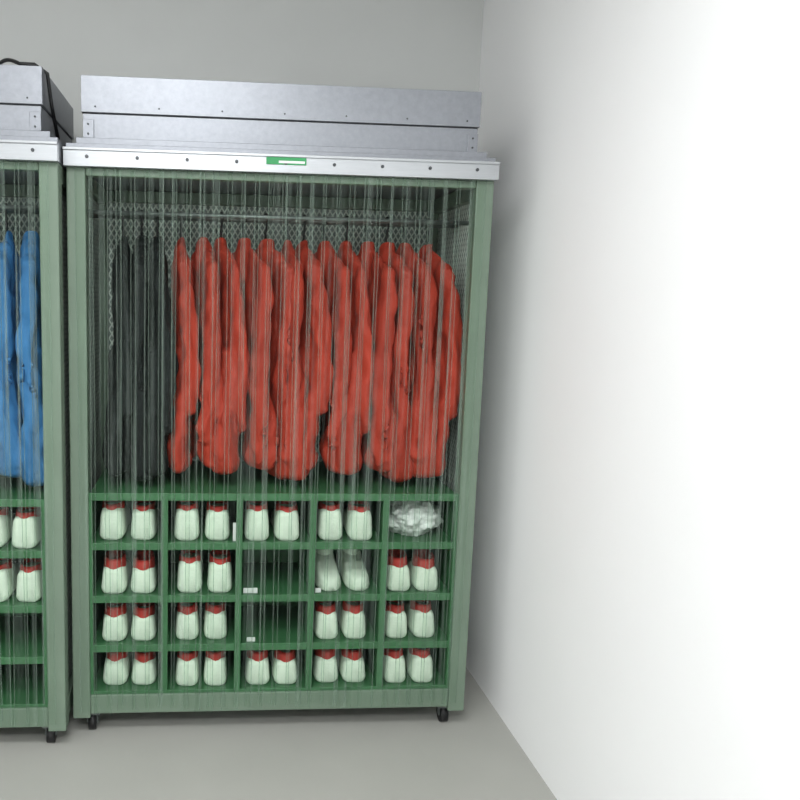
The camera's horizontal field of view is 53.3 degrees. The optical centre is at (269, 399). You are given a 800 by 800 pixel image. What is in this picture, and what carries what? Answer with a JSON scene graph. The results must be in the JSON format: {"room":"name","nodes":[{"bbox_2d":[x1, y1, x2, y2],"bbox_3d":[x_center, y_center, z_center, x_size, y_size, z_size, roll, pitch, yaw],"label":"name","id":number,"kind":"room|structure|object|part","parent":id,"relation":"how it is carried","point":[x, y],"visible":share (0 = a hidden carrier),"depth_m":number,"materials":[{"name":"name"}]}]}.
{"room":"cleanroom gowning room","nodes":[
{"label":"cleanroom gowning room","id":0,"kind":"room"},
{"bbox_2d":[0,0,483,142],"bbox_3d":[-1.728,-0.434,3.235,5.376,3.050,0.100,1,8,-4],"label":"wall","id":1,"kind":"structure","parent":0,"point":[403,44],"depth_m":3.17,"materials":[{"name":"grey paint"}]},
{"bbox_2d":[0,668,556,799],"bbox_3d":[-1.537,1.529,0.469,5.376,0.100,6.120,1,8,-4],"label":"floor","id":2,"kind":"structure","parent":0,"point":[402,753],"depth_m":2.66,"materials":[{"name":"grey concrete"}]},
{"bbox_2d":[0,58,73,742],"bbox_3d":[-1.396,0.015,2.747,1.414,2.304,0.634,1,8,-4],"label":"storage cabinet","id":3,"kind":"object","parent":2,"relation":"on","point":[36,119],"visible":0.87,"depth_m":2.59,"materials":[{"name":"green metal"}]},
{"bbox_2d":[0,203,22,477],"bbox_3d":[-0.918,-0.211,2.752,0.155,0.943,0.492,0,8,-12],"label":"coverall","id":4,"kind":"object","parent":3,"relation":"hanging from","point":[11,421],"visible":0.67,"depth_m":2.58,"materials":[{"name":"fabric"}]},
{"bbox_2d":[0,507,41,548],"bbox_3d":[-0.884,0.414,2.732,0.202,0.133,0.261,1,8,-3],"label":"shoes","id":5,"kind":"object","parent":3,"relation":"in","point":[24,526],"visible":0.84,"depth_m":2.62,"materials":[{"name":"white fabric"}]},
{"bbox_2d":[0,558,42,601],"bbox_3d":[-0.881,0.602,2.763,0.202,0.133,0.261,1,8,-3],"label":"shoes","id":6,"kind":"object","parent":3,"relation":"in","point":[27,575],"visible":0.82,"depth_m":2.65,"materials":[{"name":"white rubber"}]},
{"bbox_2d":[15,204,43,486],"bbox_3d":[-0.824,-0.204,2.767,0.138,0.957,0.485,-1,8,-16],"label":"coverall","id":7,"kind":"object","parent":3,"relation":"hanging from","point":[28,338],"visible":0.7,"depth_m":2.57,"materials":[{"name":"fabric"}]},
{"bbox_3d":[-1.355,-0.769,2.340,1.414,0.057,0.033,1,8,-4],"label":"curtain rail","id":8,"kind":"part","parent":3,"relation":"part of","materials":[{"name":"metal"}]},
{"bbox_2d":[63,75,499,728],"bbox_3d":[0.009,0.049,2.939,1.414,2.245,0.634,1,8,-4],"label":"storage cabinet","id":9,"kind":"object","parent":2,"relation":"on","point":[170,147],"visible":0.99,"depth_m":2.75,"materials":[{"name":"green metal"}]},
{"bbox_2d":[102,209,137,475],"bbox_3d":[-0.534,-0.217,2.857,0.147,0.943,0.488,0,8,-7],"label":"coverall","id":10,"kind":"object","parent":9,"relation":"hanging from","point":[119,408],"visible":0.88,"depth_m":2.66,"materials":[{"name":"fabric"}]},
{"bbox_2d":[101,550,158,593],"bbox_3d":[-0.509,0.599,2.861,0.196,0.129,0.261,1,8,-5],"label":"shoes","id":11,"kind":"object","parent":9,"relation":"in","point":[117,569],"visible":0.98,"depth_m":2.74,"materials":[{"name":"white fabric"}]},
{"bbox_2d":[100,501,160,539],"bbox_3d":[-0.507,0.407,2.850,0.202,0.133,0.261,1,8,-4],"label":"shoes","id":12,"kind":"object","parent":9,"relation":"in","point":[115,519],"visible":0.88,"depth_m":2.73,"materials":[{"name":"white fabric"}]},
{"bbox_2d":[102,603,158,640],"bbox_3d":[-0.514,0.776,2.894,0.196,0.129,0.261,0,8,-6],"label":"shoes","id":13,"kind":"object","parent":9,"relation":"in","point":[117,616],"visible":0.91,"depth_m":2.77,"materials":[{"name":"white rubber"}]},
{"bbox_2d":[103,651,160,684],"bbox_3d":[-0.513,0.944,2.925,0.196,0.129,0.261,1,8,-3],"label":"shoes","id":14,"kind":"object","parent":9,"relation":"in","point":[117,665],"visible":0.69,"depth_m":2.80,"materials":[{"name":"white fabric"}]},
{"bbox_2d":[129,209,155,480],"bbox_3d":[-0.456,-0.211,2.872,0.126,0.954,0.483,0,8,-9],"label":"coverall","id":15,"kind":"object","parent":9,"relation":"hanging from","point":[141,278],"visible":0.61,"depth_m":2.67,"materials":[{"name":"fabric"}]},
{"bbox_2d":[141,210,178,475],"bbox_3d":[-0.414,-0.211,2.868,0.164,0.952,0.495,0,8,-11],"label":"coverall","id":16,"kind":"object","parent":9,"relation":"hanging from","point":[162,364],"visible":0.83,"depth_m":2.68,"materials":[{"name":"fabric"}]},
{"bbox_2d":[167,211,201,473],"bbox_3d":[-0.328,-0.219,2.873,0.134,0.933,0.488,0,8,-11],"label":"coverall","id":17,"kind":"object","parent":9,"relation":"hanging from","point":[185,318],"visible":0.75,"depth_m":2.68,"materials":[{"name":"fabric"}]},
{"bbox_2d":[175,602,226,639],"bbox_3d":[-0.257,0.778,2.919,0.192,0.130,0.261,0,8,-6],"label":"shoes","id":18,"kind":"object","parent":9,"relation":"in","point":[187,613],"visible":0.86,"depth_m":2.80,"materials":[{"name":"white fabric"}]},
{"bbox_2d":[175,651,226,685],"bbox_3d":[-0.255,0.948,2.929,0.192,0.130,0.261,1,8,-3],"label":"shoes","id":19,"kind":"object","parent":9,"relation":"in","point":[187,663],"visible":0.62,"depth_m":2.81,"materials":[{"name":"white fabric"}]},
{"bbox_2d":[174,501,229,540],"bbox_3d":[-0.248,0.411,2.861,0.202,0.133,0.261,1,8,-5],"label":"shoes","id":20,"kind":"object","parent":9,"relation":"in","point":[187,518],"visible":0.91,"depth_m":2.74,"materials":[{"name":"white rubber"}]},
{"bbox_2d":[177,550,231,592],"bbox_3d":[-0.239,0.600,2.883,0.202,0.133,0.261,1,8,-4],"label":"shoes","id":21,"kind":"object","parent":9,"relation":"in","point":[190,566],"visible":0.94,"depth_m":2.76,"materials":[{"name":"white fabric"}]},
{"bbox_2d":[189,211,231,467],"bbox_3d":[-0.247,-0.220,2.883,0.164,0.930,0.484,-1,8,-18],"label":"coverall","id":22,"kind":"object","parent":9,"relation":"hanging from","point":[205,437],"visible":0.61,"depth_m":2.70,"materials":[{"name":"fabric"}]},
{"bbox_2d":[211,212,249,474],"bbox_3d":[-0.186,-0.212,2.885,0.150,0.944,0.494,-1,8,-19],"label":"coverall","id":23,"kind":"object","parent":9,"relation":"hanging from","point":[235,356],"visible":0.46,"depth_m":2.70,"materials":[{"name":"fabric"}]},
{"bbox_2d":[233,523,235,540],"bbox_3d":[-0.122,0.464,2.731,0.016,0.070,0.002,1,8,-4],"label":"paper tag","id":24,"kind":"object","parent":9,"relation":"in","point":[234,524],"visible":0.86,"depth_m":2.73,"materials":[{"name":"white paper"}]},
{"bbox_2d":[243,588,256,592],"bbox_3d":[-0.070,0.676,2.764,0.050,0.022,0.002,1,8,-4],"label":"paper tag","id":25,"kind":"object","parent":9,"relation":"in","point":[245,590],"visible":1,"depth_m":2.76,"materials":[{"name":"white paper"}]},
{"bbox_2d":[247,637,254,640],"bbox_3d":[-0.068,0.857,2.788,0.030,0.018,0.002,1,8,-4],"label":"paper tag","id":26,"kind":"object","parent":9,"relation":"in","point":[248,638],"visible":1,"depth_m":2.79,"materials":[{"name":"white paper"}]},
{"bbox_2d":[232,213,278,469],"bbox_3d":[-0.103,-0.218,2.894,0.140,0.933,0.499,-3,9,-29],"label":"coverall","id":27,"kind":"object","parent":9,"relation":"hanging from","point":[260,440],"visible":0.45,"depth_m":2.72,"materials":[{"name":"fabric"}]},
{"bbox_2d":[238,213,294,479],"bbox_3d":[-0.015,-0.208,2.909,0.117,0.952,0.486,-3,9,-27],"label":"coverall","id":28,"kind":"object","parent":9,"relation":"hanging from","point":[282,272],"visible":0.27,"depth_m":2.75,"materials":[{"name":"fabric"}]},
{"bbox_2d":[243,650,296,684],"bbox_3d":[-0.002,0.951,2.950,0.196,0.129,0.261,1,8,-4],"label":"shoes","id":29,"kind":"object","parent":9,"relation":"in","point":[283,662],"visible":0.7,"depth_m":2.83,"materials":[{"name":"white fabric"}]},
{"bbox_2d":[243,501,298,540],"bbox_3d":[0.000,0.415,2.873,0.202,0.133,0.261,1,8,-4],"label":"shoes","id":30,"kind":"object","parent":9,"relation":"in","point":[284,519],"visible":0.91,"depth_m":2.75,"materials":[{"name":"white rubber"}]},
{"bbox_3d":[0.050,-0.764,2.528,1.414,0.057,0.033,1,8,-4],"label":"curtain rail","id":31,"kind":"part","parent":9,"relation":"part of","materials":[{"name":"metal"}]},
{"bbox_2d":[278,214,309,480],"bbox_3d":[0.053,-0.205,2.901,0.129,0.953,0.491,-1,8,-14],"label":"coverall","id":32,"kind":"object","parent":9,"relation":"hanging from","point":[293,409],"visible":0.48,"depth_m":2.71,"materials":[{"name":"fabric"}]},
{"bbox_2d":[295,214,334,470],"bbox_3d":[0.118,-0.219,2.907,0.154,0.924,0.488,-1,8,-13],"label":"coverall","id":33,"kind":"object","parent":9,"relation":"hanging from","point":[315,345],"visible":0.44,"depth_m":2.71,"materials":[{"name":"fabric"}]},
{"bbox_2d":[315,588,320,592],"bbox_3d":[0.172,0.680,2.783,0.020,0.020,0.002,1,8,-4],"label":"paper tag","id":34,"kind":"object","parent":9,"relation":"in","point":[317,590],"visible":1,"depth_m":2.78,"materials":[{"name":"white paper"}]},
{"bbox_2d":[314,215,359,473],"bbox_3d":[0.195,-0.207,2.918,0.160,0.947,0.484,-2,8,-22],"label":"coverall","id":35,"kind":"object","parent":9,"relation":"hanging from","point":[337,282],"visible":0.4,"depth_m":2.73,"materials":[{"name":"fabric"}]},
{"bbox_2d":[312,649,364,682],"bbox_3d":[0.251,0.953,2.977,0.196,0.129,0.261,1,8,-4],"label":"shoes","id":36,"kind":"object","parent":9,"relation":"in","point":[350,662],"visible":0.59,"depth_m":2.85,"materials":[{"name":"white rubber"}]},
{"bbox_2d":[313,601,365,638],"bbox_3d":[0.250,0.785,2.948,0.192,0.130,0.261,1,8,-4],"label":"shoes","id":37,"kind":"object","parent":9,"relation":"in","point":[350,615],"visible":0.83,"depth_m":2.83,"materials":[{"name":"white fabric"}]},
{"bbox_2d":[315,549,369,590],"bbox_3d":[0.258,0.607,2.928,0.200,0.128,0.261,0,8,-6],"label":"shoes","id":38,"kind":"object","parent":9,"relation":"in","point":[349,562],"visible":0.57,"depth_m":2.86,"materials":[{"name":"white rubber"}]},
{"bbox_2d":[316,501,371,540],"bbox_3d":[0.264,0.417,2.897,0.202,0.133,0.261,1,8,-3],"label":"shoes","id":39,"kind":"object","parent":9,"relation":"in","point":[356,519],"visible":0.86,"depth_m":2.77,"materials":[{"name":"white fabric"}]},
{"bbox_2d":[320,216,373,474],"bbox_3d":[0.274,-0.207,2.921,0.153,0.944,0.495,0,8,-12],"label":"coverall","id":40,"kind":"object","parent":9,"relation":"hanging from","point":[348,456],"visible":0.42,"depth_m":2.73,"materials":[{"name":"fabric"}]},
{"bbox_2d":[357,216,399,472],"bbox_3d":[0.351,-0.211,2.929,0.150,0.938,0.499,-2,8,-22],"label":"coverall","id":41,"kind":"object","parent":9,"relation":"hanging from","point":[377,444],"visible":0.46,"depth_m":2.73,"materials":[{"name":"fabric"}]},
{"bbox_2d":[361,217,414,481],"bbox_3d":[0.435,-0.200,2.944,0.129,0.958,0.485,-1,8,-17],"label":"coverall","id":42,"kind":"object","parent":9,"relation":"hanging from","point":[400,390],"visible":0.29,"depth_m":2.75,"materials":[{"name":"fabric"}]},
{"bbox_2d":[382,648,432,682],"bbox_3d":[0.503,0.957,2.985,0.192,0.130,0.261,1,8,-4],"label":"shoes","id":43,"kind":"object","parent":9,"relation":"in","point":[418,662],"visible":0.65,"depth_m":2.86,"materials":[{"name":"white rubber"}]},
{"bbox_2d":[384,600,433,637],"bbox_3d":[0.502,0.788,2.969,0.192,0.130,0.261,0,8,-6],"label":"shoes","id":44,"kind":"object","parent":9,"relation":"in","point":[418,615],"visible":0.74,"depth_m":2.85,"materials":[{"name":"white rubber"}]},
{"bbox_2d":[386,549,437,591],"bbox_3d":[0.509,0.610,2.940,0.196,0.129,0.261,1,8,-4],"label":"shoes","id":45,"kind":"object","parent":9,"relation":"in","point":[420,570],"visible":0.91,"depth_m":2.82,"materials":[{"name":"white rubber"}]},
{"bbox_2d":[389,501,442,536],"bbox_3d":[0.524,0.424,2.904,0.230,0.130,0.225,1,8,-4],"label":"plastic bag","id":46,"kind":"object","parent":9,"relation":"on","point":[408,518],"visible":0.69,"depth_m":2.83,"materials":[{"name":"white plastic"}]},
{"bbox_2d":[396,217,438,477],"bbox_3d":[0.491,-0.204,2.935,0.149,0.944,0.492,-2,8,-22],"label":"coverall","id":47,"kind":"object","parent":9,"relation":"hanging from","point":[423,381],"visible":0.39,"depth_m":2.76,"materials":[{"name":"fabric"}]},
{"bbox_2d":[417,218,462,476],"bbox_3d":[0.579,-0.204,2.944,0.136,0.943,0.488,-1,8,-16],"label":"coverall","id":48,"kind":"object","parent":9,"relation":"hanging from","point":[448,329],"visible":0.26,"depth_m":2.75,"materials":[{"name":"fabric"}]},
{"bbox_2d":[466,0,799,799],"bbox_3d":[1.127,-0.002,0.464,0.100,3.050,5.920,1,8,-4],"label":"wall","id":49,"kind":"structure","parent":0,"point":[634,623],"depth_m":2.01,"materials":[{"name":"white paint"}]}
]}

